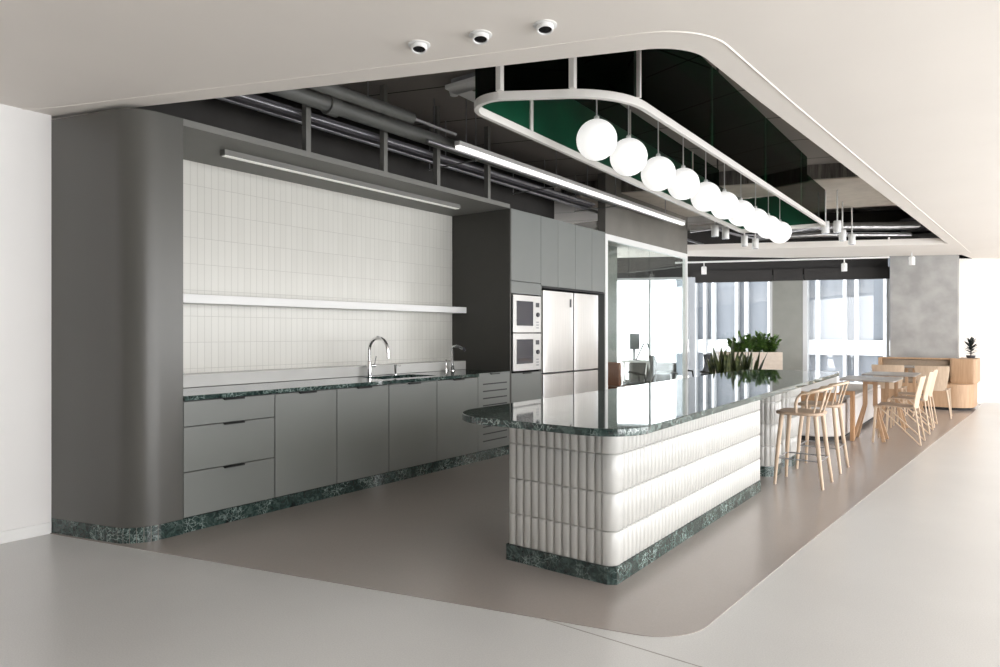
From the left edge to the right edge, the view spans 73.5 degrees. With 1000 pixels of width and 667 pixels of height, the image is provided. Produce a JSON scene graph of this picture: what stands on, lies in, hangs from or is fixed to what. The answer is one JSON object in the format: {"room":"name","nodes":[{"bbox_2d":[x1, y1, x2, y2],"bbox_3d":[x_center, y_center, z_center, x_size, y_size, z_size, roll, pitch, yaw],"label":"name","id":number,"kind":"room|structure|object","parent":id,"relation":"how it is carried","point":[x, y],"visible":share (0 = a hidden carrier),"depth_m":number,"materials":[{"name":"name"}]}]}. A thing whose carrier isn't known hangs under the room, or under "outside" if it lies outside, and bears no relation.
{"room":"office kitchen","nodes":[
{"label":"office kitchen","id":0,"kind":"room"},
{"bbox_2d":[0,104,50,531],"bbox_3d":[-5.789,-0.060,0.679,0.165,2.720,9.335,0,0,37],"label":"wall","id":1,"kind":"structure","parent":0,"point":[25,135],"depth_m":4.24,"materials":[{"name":"paint"}]},
{"bbox_2d":[0,522,50,543],"bbox_3d":[-5.722,1.262,0.625,0.012,0.075,9.328,0,0,37],"label":"baseboard","id":2,"kind":"structure","parent":1,"relation":"attached to","point":[22,533],"depth_m":4.24,"materials":[{"name":"paint"}]},
{"bbox_2d":[183,119,509,215],"bbox_3d":[-1.300,-1.367,6.017,0.824,0.045,3.590,0,0,37],"label":"soffit","id":3,"kind":"structure","parent":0,"point":[202,143],"depth_m":5.55,"materials":[{"name":"paint"}]},
{"bbox_2d":[220,149,459,208],"bbox_3d":[-1.236,-1.323,5.961,0.065,0.044,2.650,0,0,37],"label":"lamp","id":4,"kind":"object","parent":3,"relation":"attached to","point":[226,153],"visible":1,"depth_m":5.65,"materials":[{"name":"plastic"}]},
{"bbox_2d":[94,93,616,372],"bbox_3d":[-0.590,-0.425,7.746,0.115,3.450,8.220,0,0,37],"label":"wall","id":5,"kind":"structure","parent":0,"point":[245,234],"depth_m":6.14,"materials":[{"name":"tile"}]},
{"bbox_2d":[183,293,465,313],"bbox_3d":[-1.542,-0.262,6.198,0.219,0.068,3.590,0,0,37],"label":"wall shelf","id":6,"kind":"object","parent":5,"relation":"attached to","point":[200,299],"visible":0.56,"depth_m":5.88,"materials":[{"name":"wood"}]},
{"bbox_2d":[310,85,456,135],"bbox_3d":[-1.036,-1.760,5.061,0.090,0.089,2.150,0,0,38],"label":"duct pipe","id":7,"kind":"object","parent":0,"point":[337,91],"visible":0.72,"depth_m":5.10,"materials":[{"name":"metal"}]},
{"bbox_2d":[0,0,999,258],"bbox_3d":[1.723,-1.470,6.209,14.300,0.100,27.200,0,0,37],"label":"ceiling","id":8,"kind":"structure","parent":0,"point":[911,88],"depth_m":3.41,"materials":[{"name":"paint"}]},
{"bbox_2d":[408,40,429,53],"bbox_3d":[-0.397,-1.411,3.293,0.110,0.052,0.110,0,0,37],"label":"recessed light","id":9,"kind":"object","parent":8,"relation":"in","point":[417,46],"visible":0.98,"depth_m":3.28,"materials":[{"name":"white metal"}]},
{"bbox_2d":[469,29,491,44],"bbox_3d":[-0.092,-1.411,3.183,0.110,0.052,0.110,0,0,37],"label":"recessed light","id":10,"kind":"object","parent":8,"relation":"in","point":[480,37],"visible":1,"depth_m":3.17,"materials":[{"name":"white metal"}]},
{"bbox_2d":[23,31,969,252],"bbox_3d":[3.437,-1.422,6.700,13.698,0.014,3.157,0,0,-34],"label":"trim","id":11,"kind":"structure","parent":8,"relation":"attached to","point":[717,39],"depth_m":3.68,"materials":[{"name":"paint"}]},
{"bbox_2d":[533,19,556,35],"bbox_3d":[0.207,-1.411,3.083,0.110,0.052,0.110,0,0,37],"label":"recessed light","id":12,"kind":"object","parent":8,"relation":"in","point":[544,27],"visible":1,"depth_m":3.06,"materials":[{"name":"white metal"}]},
{"bbox_2d":[675,256,888,263],"bbox_3d":[5.299,-1.400,12.771,3.800,0.036,0.036,0,0,15],"label":"track","id":13,"kind":"object","parent":8,"relation":"attached to","point":[876,256],"visible":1,"depth_m":12.72,"materials":[{"name":"white metal"}]},
{"bbox_2d":[754,232,911,240],"bbox_3d":[5.480,-1.615,11.076,2.408,0.110,0.246,0,0,14],"label":"duct","id":14,"kind":"object","parent":8,"relation":"attached to","point":[816,234],"visible":0.63,"depth_m":10.94,"materials":[{"name":"metal"}]},
{"bbox_2d":[791,221,920,233],"bbox_3d":[6.014,-1.760,11.061,2.523,0.160,0.233,0,0,13],"label":"duct","id":15,"kind":"object","parent":14,"relation":"on","point":[907,225],"visible":0.46,"depth_m":10.93,"materials":[{"name":"metal"}]},
{"bbox_2d":[0,374,999,666],"bbox_3d":[1.843,1.359,6.369,14.300,0.123,27.600,0,0,37],"label":"floor","id":16,"kind":"structure","parent":0,"point":[909,576],"depth_m":3.46,"materials":[{"name":"concrete"}]},
{"bbox_2d":[51,108,182,543],"bbox_3d":[-2.526,-0.045,4.379,0.821,2.690,0.500,0,0,37],"label":"column","id":17,"kind":"structure","parent":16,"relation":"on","point":[117,174],"depth_m":4.21,"materials":[{"name":"grey paint"}]},
{"bbox_2d":[183,445,508,532],"bbox_3d":[-1.131,1.251,6.248,0.808,0.098,4.225,0,0,37],"label":"strip","id":18,"kind":"object","parent":16,"relation":"on","point":[197,522],"visible":0.21,"depth_m":5.27,"materials":[{"name":"green stone"}]},
{"bbox_2d":[183,394,273,517],"bbox_3d":[-2.164,0.819,4.847,0.838,0.763,0.680,0,0,37],"label":"base cabinet","id":19,"kind":"object","parent":18,"relation":"on","point":[228,442],"visible":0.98,"depth_m":4.58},
{"bbox_2d":[183,369,505,400],"bbox_3d":[-1.294,0.420,6.013,0.839,0.030,3.589,0,0,37],"label":"countertop","id":20,"kind":"structure","parent":19,"relation":"on","point":[223,391],"depth_m":5.43,"materials":[{"name":"green stone"}]},
{"bbox_2d":[183,360,465,387],"bbox_3d":[-1.546,0.356,6.201,0.209,0.096,3.590,0,0,37],"label":"ledge","id":21,"kind":"object","parent":20,"relation":"on","point":[203,379],"visible":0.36,"depth_m":5.83,"materials":[{"name":"white ceramic"}]},
{"bbox_2d":[366,336,389,376],"bbox_3d":[-1.139,0.215,6.285,0.270,0.381,0.105,0,0,37],"label":"faucet","id":22,"kind":"object","parent":20,"relation":"on","point":[370,365],"visible":1,"depth_m":6.31,"materials":[{"name":"silver metal"}]},
{"bbox_2d":[273,389,335,497],"bbox_3d":[-1.789,0.819,5.347,0.838,0.763,0.566,0,0,37],"label":"base cabinet","id":23,"kind":"object","parent":18,"relation":"on","point":[304,457],"visible":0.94,"depth_m":5.09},
{"bbox_2d":[335,384,388,483],"bbox_3d":[-1.449,0.819,5.800,0.838,0.763,0.563,0,0,37],"label":"base cabinet","id":24,"kind":"object","parent":18,"relation":"on","point":[362,412],"visible":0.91,"depth_m":5.54,"materials":[{"name":"laminate"}]},
{"bbox_2d":[389,381,436,471],"bbox_3d":[-1.095,0.821,6.271,0.838,0.759,0.612,0,0,37],"label":"base cabinet","id":25,"kind":"object","parent":18,"relation":"on","point":[412,406],"visible":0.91,"depth_m":6.01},
{"bbox_2d":[437,377,477,460],"bbox_3d":[-0.727,0.821,6.762,0.838,0.759,0.611,0,0,37],"label":"base cabinet","id":26,"kind":"object","parent":18,"relation":"on","point":[456,437],"visible":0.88,"depth_m":6.49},
{"bbox_2d":[444,371,509,451],"bbox_3d":[-0.378,0.803,7.227,0.838,0.793,0.547,0,0,37],"label":"base cabinet","id":27,"kind":"object","parent":18,"relation":"on","point":[493,388],"visible":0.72,"depth_m":6.96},
{"bbox_2d":[452,208,540,402],"bbox_3d":[-0.032,-0.077,7.687,0.838,2.555,0.603,0,0,37],"label":"oven cabinet","id":28,"kind":"object","parent":18,"relation":"on","point":[496,255],"visible":0.73,"depth_m":7.43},
{"bbox_2d":[511,333,540,370],"bbox_3d":[0.181,0.204,7.542,0.354,0.411,0.540,0,0,37],"label":"microwave","id":29,"kind":"object","parent":28,"relation":"in","point":[525,347],"visible":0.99,"depth_m":7.42,"materials":[{"name":"white metal"}]},
{"bbox_2d":[511,294,540,332],"bbox_3d":[0.181,-0.217,7.542,0.354,0.413,0.540,0,0,37],"label":"microwave","id":30,"kind":"object","parent":28,"relation":"in","point":[525,309],"visible":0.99,"depth_m":7.42,"materials":[{"name":"white metal"}]},
{"bbox_2d":[542,290,572,398],"bbox_3d":[0.419,0.400,8.214,0.727,1.800,0.678,0,0,37],"label":"fridge","id":31,"kind":"object","parent":16,"relation":"on","point":[557,307],"visible":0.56,"depth_m":7.96,"materials":[{"name":"metal"}]},
{"bbox_2d":[539,286,604,398],"bbox_3d":[0.609,0.378,8.556,0.820,1.845,1.554,0,0,37],"label":"surround","id":32,"kind":"object","parent":16,"relation":"on","point":[601,295],"visible":0.21,"depth_m":8.93,"materials":[{"name":"metal"}]},
{"bbox_2d":[540,216,557,287],"bbox_3d":[0.253,-0.952,8.082,0.820,0.807,0.367,0,0,37],"label":"wall cabinet","id":33,"kind":"object","parent":32,"relation":"on","point":[549,227],"visible":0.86,"depth_m":7.83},
{"bbox_2d":[556,220,574,288],"bbox_3d":[0.486,-0.952,8.393,0.820,0.807,0.405,0,0,37],"label":"wall cabinet","id":34,"kind":"object","parent":32,"relation":"on","point":[566,231],"visible":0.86,"depth_m":8.14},
{"bbox_2d":[575,225,591,290],"bbox_3d":[0.734,-0.952,8.722,0.820,0.807,0.415,0,0,37],"label":"wall cabinet","id":35,"kind":"object","parent":32,"relation":"on","point":[583,235],"visible":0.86,"depth_m":8.47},
{"bbox_2d":[592,229,604,291],"bbox_3d":[0.967,-0.952,9.033,0.820,0.807,0.359,0,0,37],"label":"wall cabinet","id":36,"kind":"object","parent":32,"relation":"on","point":[598,237],"visible":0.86,"depth_m":8.78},
{"bbox_2d":[567,293,597,393],"bbox_3d":[0.820,0.400,8.750,0.725,1.800,0.608,0,0,37],"label":"fridge","id":37,"kind":"object","parent":16,"relation":"on","point":[585,306],"visible":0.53,"depth_m":8.50,"materials":[{"name":"metal"}]},
{"bbox_2d":[608,362,631,388],"bbox_3d":[1.826,0.870,10.477,0.340,0.860,0.490,0,0,37],"label":"lounge chair","id":38,"kind":"object","parent":16,"relation":"on","point":[614,368],"visible":0.34,"depth_m":10.24,"materials":[{"name":"orange leather"}]},
{"bbox_2d":[617,360,651,384],"bbox_3d":[2.385,0.886,11.800,0.594,0.832,0.600,0,0,0],"label":"desk","id":39,"kind":"object","parent":16,"relation":"on","point":[647,362],"visible":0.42,"depth_m":11.54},
{"bbox_2d":[628,334,639,359],"bbox_3d":[2.368,0.235,11.810,0.200,0.470,0.140,0,0,0],"label":"monitor","id":40,"kind":"object","parent":39,"relation":"on","point":[634,338],"visible":0.83,"depth_m":11.81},
{"bbox_2d":[623,355,656,385],"bbox_3d":[2.292,0.830,10.879,0.564,0.940,0.572,0,0,0],"label":"chair","id":41,"kind":"object","parent":16,"relation":"on","point":[651,376],"visible":0.49,"depth_m":10.92,"materials":[{"name":"black"}]},
{"bbox_2d":[604,233,687,389],"bbox_3d":[2.252,-0.018,10.120,0.070,2.635,2.910,0,0,37],"label":"door frame","id":42,"kind":"structure","parent":16,"relation":"on","point":[608,238],"depth_m":10.22,"materials":[{"name":"metal"}]},
{"bbox_2d":[623,362,676,382],"bbox_3d":[2.775,0.910,12.491,0.850,0.780,0.800,0,0,0],"label":"sofa","id":43,"kind":"object","parent":16,"relation":"on","point":[661,366],"visible":0.22,"depth_m":12.09,"materials":[{"name":"fabric"}]},
{"bbox_2d":[462,369,838,584],"bbox_3d":[1.658,0.849,5.130,1.065,0.902,5.243,0,0,37],"label":"kitchen island","id":44,"kind":"object","parent":16,"relation":"on","point":[603,484],"visible":0.91,"depth_m":3.76,"materials":[{"name":"tile"}]},
{"bbox_2d":[462,369,838,436],"bbox_3d":[1.658,0.415,5.130,1.067,0.034,5.245,0,0,37],"label":"island countertop","id":45,"kind":"structure","parent":44,"relation":"on","point":[642,409],"depth_m":3.76,"materials":[{"name":"green stone"}]},
{"bbox_2d":[688,354,712,376],"bbox_3d":[3.449,0.830,11.529,0.564,0.940,0.572,0,0,-15],"label":"chair","id":46,"kind":"object","parent":16,"relation":"on","point":[705,371],"visible":0.11,"depth_m":11.70,"materials":[{"name":"black"}]},
{"bbox_2d":[715,351,782,373],"bbox_3d":[3.900,0.795,10.587,0.960,1.010,0.430,0,0,5],"label":"planter box","id":47,"kind":"object","parent":16,"relation":"on","point":[773,360],"visible":0.26,"depth_m":10.35,"materials":[{"name":"wood"}]},
{"bbox_2d":[726,335,753,351],"bbox_3d":[3.776,0.192,10.598,0.448,0.322,0.487,0,0,17],"label":"bushy plant","id":48,"kind":"object","parent":47,"relation":"on","point":[739,345],"visible":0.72,"depth_m":10.50,"materials":[{"name":"green plant"}]},
{"bbox_2d":[738,330,770,351],"bbox_3d":[4.026,0.150,10.565,0.520,0.405,0.442,0,0,-2],"label":"bushy plant","id":49,"kind":"object","parent":47,"relation":"on","point":[759,347],"visible":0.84,"depth_m":10.51,"materials":[{"name":"green plant"}]},
{"bbox_2d":[755,333,781,351],"bbox_3d":[4.232,0.174,10.605,0.410,0.356,0.486,0,0,19],"label":"bushy plant","id":50,"kind":"object","parent":47,"relation":"on","point":[773,343],"visible":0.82,"depth_m":10.48,"materials":[{"name":"green plant"}]},
{"bbox_2d":[773,386,833,489],"bbox_3d":[2.648,0.874,5.809,0.435,0.849,0.425,0,0,37],"label":"bar stool","id":51,"kind":"object","parent":16,"relation":"on","point":[789,412],"visible":1,"depth_m":5.78,"materials":[{"name":"brown wood"}]},
{"bbox_2d":[795,381,849,473],"bbox_3d":[3.125,0.874,6.457,0.435,0.849,0.425,0,0,37],"label":"bar stool","id":52,"kind":"object","parent":16,"relation":"on","point":[831,404],"visible":0.85,"depth_m":6.42,"materials":[{"name":"brown wood"}]},
{"bbox_2d":[801,370,880,440],"bbox_3d":[4.683,0.875,9.402,0.920,0.850,3.340,0,0,37],"label":"bench","id":53,"kind":"object","parent":16,"relation":"on","point":[853,397],"visible":0.35,"depth_m":8.10,"materials":[{"name":"wood"}]},
{"bbox_2d":[839,376,902,441],"bbox_3d":[4.532,0.924,8.202,0.620,0.758,0.800,0,0,37],"label":"cafe table","id":54,"kind":"object","parent":16,"relation":"on","point":[875,379],"visible":0.89,"depth_m":8.18,"materials":[{"name":"brown wood"}]},
{"bbox_2d":[872,365,907,415],"bbox_3d":[6.272,0.897,10.787,0.508,0.801,0.528,0,0,37],"label":"cafe chair","id":55,"kind":"object","parent":16,"relation":"on","point":[881,368],"visible":0.52,"depth_m":10.60,"materials":[{"name":"brown wood"}]},
{"bbox_2d":[862,371,920,429],"bbox_3d":[5.358,0.924,9.169,0.620,0.758,0.800,0,0,37],"label":"cafe table","id":56,"kind":"object","parent":16,"relation":"on","point":[871,373],"visible":0.8,"depth_m":9.13,"materials":[{"name":"brown wood"}]},
{"bbox_2d":[872,375,925,445],"bbox_3d":[4.782,0.897,8.014,0.528,0.801,0.508,0,0,37],"label":"cafe chair","id":57,"kind":"object","parent":16,"relation":"on","point":[915,405],"visible":0.99,"depth_m":7.94,"materials":[{"name":"brown wood"}]},
{"bbox_2d":[886,371,933,433],"bbox_3d":[5.447,0.897,8.891,0.528,0.801,0.508,0,0,37],"label":"cafe chair","id":58,"kind":"object","parent":16,"relation":"on","point":[930,374],"visible":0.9,"depth_m":8.79,"materials":[{"name":"brown wood"}]},
{"bbox_2d":[900,365,923,412],"bbox_3d":[6.821,0.924,11.135,1.050,0.758,0.620,0,0,37],"label":"cafe table","id":59,"kind":"object","parent":16,"relation":"on","point":[906,367],"visible":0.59,"depth_m":11.06,"materials":[{"name":"brown wood"}]},
{"bbox_2d":[892,369,937,427],"bbox_3d":[5.879,0.897,9.466,0.528,0.801,0.508,0,0,37],"label":"cafe chair","id":60,"kind":"object","parent":16,"relation":"on","point":[930,394],"visible":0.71,"depth_m":9.35,"materials":[{"name":"brown wood"}]},
{"bbox_2d":[868,357,979,409],"bbox_3d":[7.636,0.868,12.112,1.670,0.865,1.359,0,0,37],"label":"bench","id":61,"kind":"object","parent":16,"relation":"on","point":[964,373],"visible":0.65,"depth_m":11.51,"materials":[{"name":"wood"}]},
{"bbox_2d":[963,337,979,357],"bbox_3d":[8.409,0.246,11.967,0.274,0.388,0.270,0,0,-2],"label":"rubber plant","id":62,"kind":"object","parent":61,"relation":"on","point":[971,340],"visible":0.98,"depth_m":11.95,"materials":[{"name":"green plant"}]},
{"bbox_2d":[913,366,951,418],"bbox_3d":[6.744,0.897,10.432,0.508,0.801,0.528,0,0,37],"label":"cafe chair","id":63,"kind":"object","parent":16,"relation":"on","point":[941,381],"visible":0.68,"depth_m":10.22,"materials":[{"name":"brown wood"}]},
{"bbox_3d":[3.130,0.950,8.997,0.708,0.700,0.608,0,0,37],"label":"trough","id":64,"kind":"object","parent":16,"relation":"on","visible":0},
{"bbox_2d":[706,347,727,373],"bbox_3d":[2.912,0.412,8.972,0.334,0.486,0.231,0,0,-27],"label":"snake plant","id":65,"kind":"object","parent":64,"relation":"on","point":[714,364],"visible":0.62,"depth_m":9.00,"materials":[{"name":"green plant"}]},
{"bbox_2d":[719,336,742,371],"bbox_3d":[3.095,0.338,8.974,0.306,0.633,0.272,0,0,5],"label":"snake plant","id":66,"kind":"object","parent":64,"relation":"on","point":[726,362],"visible":0.6,"depth_m":8.97,"materials":[{"name":"green plant"}]},
{"bbox_2d":[726,350,753,370],"bbox_3d":[3.227,0.422,8.940,0.390,0.465,0.311,0,0,-21],"label":"snake plant","id":67,"kind":"object","parent":64,"relation":"on","point":[750,356],"visible":0.52,"depth_m":8.92,"materials":[{"name":"green plant"}]},
{"bbox_2d":[740,351,767,369],"bbox_3d":[3.407,0.429,8.962,0.391,0.450,0.314,0,0,37],"label":"snake plant","id":68,"kind":"object","parent":64,"relation":"on","point":[756,364],"visible":0.45,"depth_m":8.94,"materials":[{"name":"green plant"}]},
{"bbox_2d":[312,56,900,238],"bbox_3d":[1.843,-2.200,6.369,14.300,0.100,27.600,0,0,37],"label":"ceiling slab","id":69,"kind":"structure","parent":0,"point":[416,94],"depth_m":7.17,"materials":[{"name":"paint"}]},
{"bbox_2d":[302,88,310,151],"bbox_3d":[-1.492,-1.770,5.165,0.052,0.760,0.044,0,0,37],"label":"hanger","id":70,"kind":"object","parent":69,"relation":"hanging from","point":[306,110],"visible":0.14,"depth_m":5.15,"materials":[{"name":"metal"}]},
{"bbox_2d":[367,81,368,95],"bbox_3d":[-1.083,-1.998,5.503,0.010,0.305,0.012,0,0,37],"label":"rod","id":71,"kind":"object","parent":69,"relation":"hanging from","point":[367,81],"visible":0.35,"depth_m":5.50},
{"bbox_2d":[267,88,622,207],"bbox_3d":[-0.146,-1.770,6.737,0.164,0.164,6.000,0,0,37],"label":"duct pipe","id":72,"kind":"object","parent":71,"relation":"hanging from","point":[329,105],"visible":0.49,"depth_m":5.46,"materials":[{"name":"metal"}]},
{"bbox_2d":[380,84,387,171],"bbox_3d":[-1.008,-1.770,5.809,0.052,0.760,0.044,0,0,37],"label":"hanger","id":73,"kind":"object","parent":69,"relation":"hanging from","point":[383,88],"visible":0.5,"depth_m":5.79,"materials":[{"name":"metal"}]},
{"bbox_2d":[433,106,439,185],"bbox_3d":[-0.600,-1.770,6.353,0.052,0.760,0.044,0,0,37],"label":"hanger","id":74,"kind":"object","parent":69,"relation":"hanging from","point":[436,152],"visible":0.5,"depth_m":6.33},
{"bbox_2d":[428,113,476,170],"bbox_3d":[-0.473,-1.900,6.607,0.630,0.500,0.016,0,0,37],"label":"hanger","id":75,"kind":"object","parent":69,"relation":"hanging from","point":[475,160],"visible":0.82,"depth_m":6.53,"materials":[{"name":"paint"}]},
{"bbox_2d":[426,139,675,223],"bbox_3d":[1.026,-1.685,8.046,0.036,0.036,5.500,0,0,37],"label":"conduit","id":76,"kind":"object","parent":75,"relation":"on","point":[430,141],"visible":0.76,"depth_m":6.87,"materials":[{"name":"metal"}]},
{"bbox_2d":[445,72,474,101],"bbox_3d":[0.007,-2.105,5.722,0.700,0.090,0.680,0,0,37],"label":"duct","id":77,"kind":"object","parent":69,"relation":"attached to","point":[463,86],"visible":0.2,"depth_m":5.62,"materials":[{"name":"white metal"}]},
{"bbox_2d":[484,126,490,198],"bbox_3d":[-0.132,-1.770,6.976,0.052,0.760,0.044,0,0,37],"label":"hanger","id":78,"kind":"object","parent":69,"relation":"hanging from","point":[487,130],"visible":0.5,"depth_m":6.96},
{"bbox_2d":[512,151,557,193],"bbox_3d":[0.398,-1.900,7.767,0.630,0.500,0.016,0,0,37],"label":"hanger","id":79,"kind":"object","parent":69,"relation":"hanging from","point":[556,186],"visible":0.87,"depth_m":7.71,"materials":[{"name":"paint"}]},
{"bbox_2d":[223,94,592,207],"bbox_3d":[-0.490,-1.718,6.714,0.075,0.065,5.650,0,0,37],"label":"cable tray","id":80,"kind":"object","parent":79,"relation":"on","point":[233,98],"visible":0.5,"depth_m":5.98,"materials":[{"name":"metal"}]},
{"bbox_2d":[237,95,594,204],"bbox_3d":[-0.426,-1.710,6.697,0.028,0.048,5.600,0,0,37],"label":"conduit","id":81,"kind":"object","parent":79,"relation":"on","point":[246,97],"visible":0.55,"depth_m":5.97,"materials":[{"name":"metal"}]},
{"bbox_2d":[455,100,684,224],"bbox_3d":[1.226,-1.913,8.220,0.060,0.475,5.380,0,0,37],"label":"tube light","id":82,"kind":"object","parent":69,"relation":"hanging from","point":[462,146],"depth_m":7.32,"materials":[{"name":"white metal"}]},
{"bbox_2d":[576,100,616,160],"bbox_3d":[0.715,-1.718,4.959,0.300,0.870,0.300,0,0,37],"label":"globe pendant","id":83,"kind":"object","parent":69,"relation":"hanging from","point":[596,139],"visible":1,"depth_m":4.86,"materials":[{"name":"white glass"}]},
{"bbox_2d":[610,105,647,175],"bbox_3d":[1.042,-1.714,5.426,0.300,0.870,0.300,0,0,37],"label":"globe pendant","id":84,"kind":"object","parent":69,"relation":"hanging from","point":[629,156],"visible":0.93,"depth_m":5.32,"materials":[{"name":"white glass"}]},
{"bbox_2d":[474,49,825,232],"bbox_3d":[2.020,-1.799,6.747,1.188,0.702,6.622,0,0,37],"label":"frame","id":85,"kind":"object","parent":69,"relation":"hanging from","point":[547,103],"visible":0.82,"depth_m":5.28,"materials":[{"name":"metal"}]},
{"bbox_2d":[641,121,675,190],"bbox_3d":[1.395,-1.693,5.905,0.300,0.870,0.300,0,0,37],"label":"globe pendant","id":86,"kind":"object","parent":69,"relation":"hanging from","point":[659,172],"visible":0.96,"depth_m":5.80,"materials":[{"name":"white glass"}]},
{"bbox_2d":[667,137,699,199],"bbox_3d":[1.745,-1.709,6.380,0.300,0.870,0.300,0,0,37],"label":"globe pendant","id":87,"kind":"object","parent":69,"relation":"hanging from","point":[685,185],"visible":0.89,"depth_m":6.27,"materials":[{"name":"white glass"}]},
{"bbox_2d":[691,151,720,211],"bbox_3d":[2.103,-1.683,6.849,0.300,0.870,0.300,0,0,37],"label":"globe pendant","id":88,"kind":"object","parent":69,"relation":"hanging from","point":[707,197],"visible":0.88,"depth_m":6.74,"materials":[{"name":"white glass"}]},
{"bbox_2d":[561,163,856,195],"bbox_3d":[6.385,-2.058,8.931,10.867,0.185,2.289,0,0,19],"label":"ceiling beam","id":89,"kind":"structure","parent":69,"relation":"attached to","point":[831,170],"depth_m":8.78,"materials":[{"name":"concrete"}]},
{"bbox_2d":[573,176,895,216],"bbox_3d":[6.384,-1.958,8.931,10.861,0.015,2.270,0,0,19],"label":"board","id":90,"kind":"object","parent":89,"relation":"attached to","point":[854,192],"visible":0.31,"depth_m":9.47,"materials":[{"name":"paint"}]},
{"bbox_2d":[758,191,780,238],"bbox_3d":[3.504,-1.675,8.748,0.300,0.870,0.300,0,0,37],"label":"globe pendant","id":91,"kind":"object","parent":90,"relation":"hanging from","point":[773,227],"visible":0.73,"depth_m":8.64,"materials":[{"name":"white glass"}]},
{"bbox_2d":[770,198,791,242],"bbox_3d":[3.848,-1.675,9.215,0.300,0.870,0.300,0,0,37],"label":"globe pendant","id":92,"kind":"object","parent":90,"relation":"hanging from","point":[785,232],"visible":0.68,"depth_m":9.11,"materials":[{"name":"white glass"}]},
{"bbox_2d":[711,163,738,218],"bbox_3d":[2.454,-1.685,7.324,0.300,0.870,0.300,0,0,37],"label":"globe pendant","id":93,"kind":"object","parent":69,"relation":"hanging from","point":[728,206],"visible":0.82,"depth_m":7.21,"materials":[{"name":"white glass"}]},
{"bbox_2d":[729,173,754,225],"bbox_3d":[2.804,-1.685,7.799,0.300,0.870,0.300,0,0,37],"label":"globe pendant","id":94,"kind":"object","parent":69,"relation":"hanging from","point":[745,213],"visible":0.74,"depth_m":7.69,"materials":[{"name":"white glass"}]},
{"bbox_2d":[744,183,767,232],"bbox_3d":[3.154,-1.680,8.274,0.300,0.870,0.300,0,0,37],"label":"globe pendant","id":95,"kind":"object","parent":69,"relation":"hanging from","point":[759,222],"visible":0.75,"depth_m":8.16,"materials":[{"name":"white glass"}]},
{"bbox_2d":[826,209,932,233],"bbox_3d":[7.305,-1.920,11.396,3.418,0.416,0.420,0,0,16],"label":"duct","id":96,"kind":"object","parent":69,"relation":"hanging from","point":[880,215],"visible":0.11,"depth_m":11.49,"materials":[{"name":"metal"}]},
{"bbox_3d":[0.550,-1.935,8.278,0.010,0.430,0.012,0,0,37],"label":"rod","id":97,"kind":"object","parent":69,"relation":"hanging from","visible":0},
{"bbox_2d":[216,98,702,243],"bbox_3d":[0.827,-1.700,8.664,0.044,0.044,10.351,0,0,36],"label":"conduit","id":98,"kind":"object","parent":97,"relation":"hanging from","point":[222,99],"visible":0.32,"depth_m":6.38,"materials":[{"name":"metal"}]},
{"bbox_2d":[598,173,686,253],"bbox_3d":[2.233,-1.742,10.140,0.115,0.815,2.900,0,0,37],"label":"wall partition","id":99,"kind":"structure","parent":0,"point":[623,222],"depth_m":9.73,"materials":[{"name":"paint"}]},
{"bbox_2d":[690,223,729,231],"bbox_3d":[4.096,-1.780,10.943,1.918,0.140,0.131,0,0,17],"label":"pipe","id":100,"kind":"object","parent":99,"relation":"attached to","point":[705,226],"visible":0.24,"depth_m":11.13,"materials":[{"name":"metal"}]},
{"bbox_2d":[617,229,887,277],"bbox_3d":[3.538,-1.665,14.129,8.300,0.970,0.100,0,0,15],"label":"wall","id":101,"kind":"structure","parent":0,"point":[634,267],"depth_m":13.80,"materials":[{"name":"paint"}]},
{"bbox_2d":[617,277,682,359],"bbox_3d":[1.700,0.060,14.607,4.500,2.480,0.110,0,0,15],"label":"window","id":102,"kind":"structure","parent":101,"relation":"in","point":[659,278],"depth_m":14.16,"materials":[{"name":"metal"}]},
{"bbox_2d":[689,277,694,376],"bbox_3d":[3.979,0.070,13.877,0.120,2.460,0.080,0,0,15],"label":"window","id":103,"kind":"structure","parent":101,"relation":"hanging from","point":[691,279],"depth_m":13.84,"materials":[{"name":"glass"}]},
{"bbox_2d":[692,269,771,282],"bbox_3d":[4.729,-1.170,13.704,1.560,0.240,0.050,0,0,15],"label":"roller blind","id":104,"kind":"object","parent":101,"relation":"attached to","point":[725,275],"visible":1,"depth_m":13.67,"materials":[{"name":"fabric"}]},
{"bbox_2d":[769,282,771,336],"bbox_3d":[4.754,0.060,13.796,1.580,2.480,0.110,0,0,15],"label":"window","id":105,"kind":"structure","parent":101,"relation":"in","point":[770,283],"depth_m":13.55,"materials":[{"name":"metal"}]},
{"bbox_2d":[675,256,889,381],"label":"window","id":106,"kind":"structure","parent":101,"relation":"in","point":[886,280],"depth_m":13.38,"materials":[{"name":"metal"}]},
{"bbox_2d":[804,267,889,279],"bbox_3d":[6.793,-1.175,13.156,1.530,0.230,0.050,0,0,15],"label":"roller blind","id":107,"kind":"object","parent":106,"relation":"attached to","point":[856,272],"visible":0.93,"depth_m":13.13,"materials":[{"name":"fabric"}]},
{"bbox_2d":[772,275,802,369],"bbox_3d":[5.794,0.060,13.525,0.570,2.480,0.110,0,0,15],"label":"wall column","id":108,"kind":"structure","parent":101,"relation":"in","point":[787,296],"depth_m":13.46,"materials":[{"name":"concrete"}]},
{"bbox_2d":[773,269,802,280],"bbox_3d":[5.768,-1.175,13.428,0.550,0.230,0.050,0,0,15],"label":"roller blind","id":109,"kind":"object","parent":108,"relation":"attached to","point":[778,274],"visible":1,"depth_m":13.40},
{"bbox_2d":[890,233,958,357],"bbox_3d":[7.960,-0.425,12.606,1.095,3.450,0.880,0,0,37],"label":"wall column","id":110,"kind":"structure","parent":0,"point":[924,295],"depth_m":12.32,"materials":[{"name":"concrete"}]},
{"bbox_2d":[959,259,999,397],"bbox_3d":[11.931,-0.060,12.769,6.750,2.720,0.150,0,0,0],"label":"wall","id":111,"kind":"structure","parent":0,"point":[979,279],"depth_m":12.70,"materials":[{"name":"paint"}]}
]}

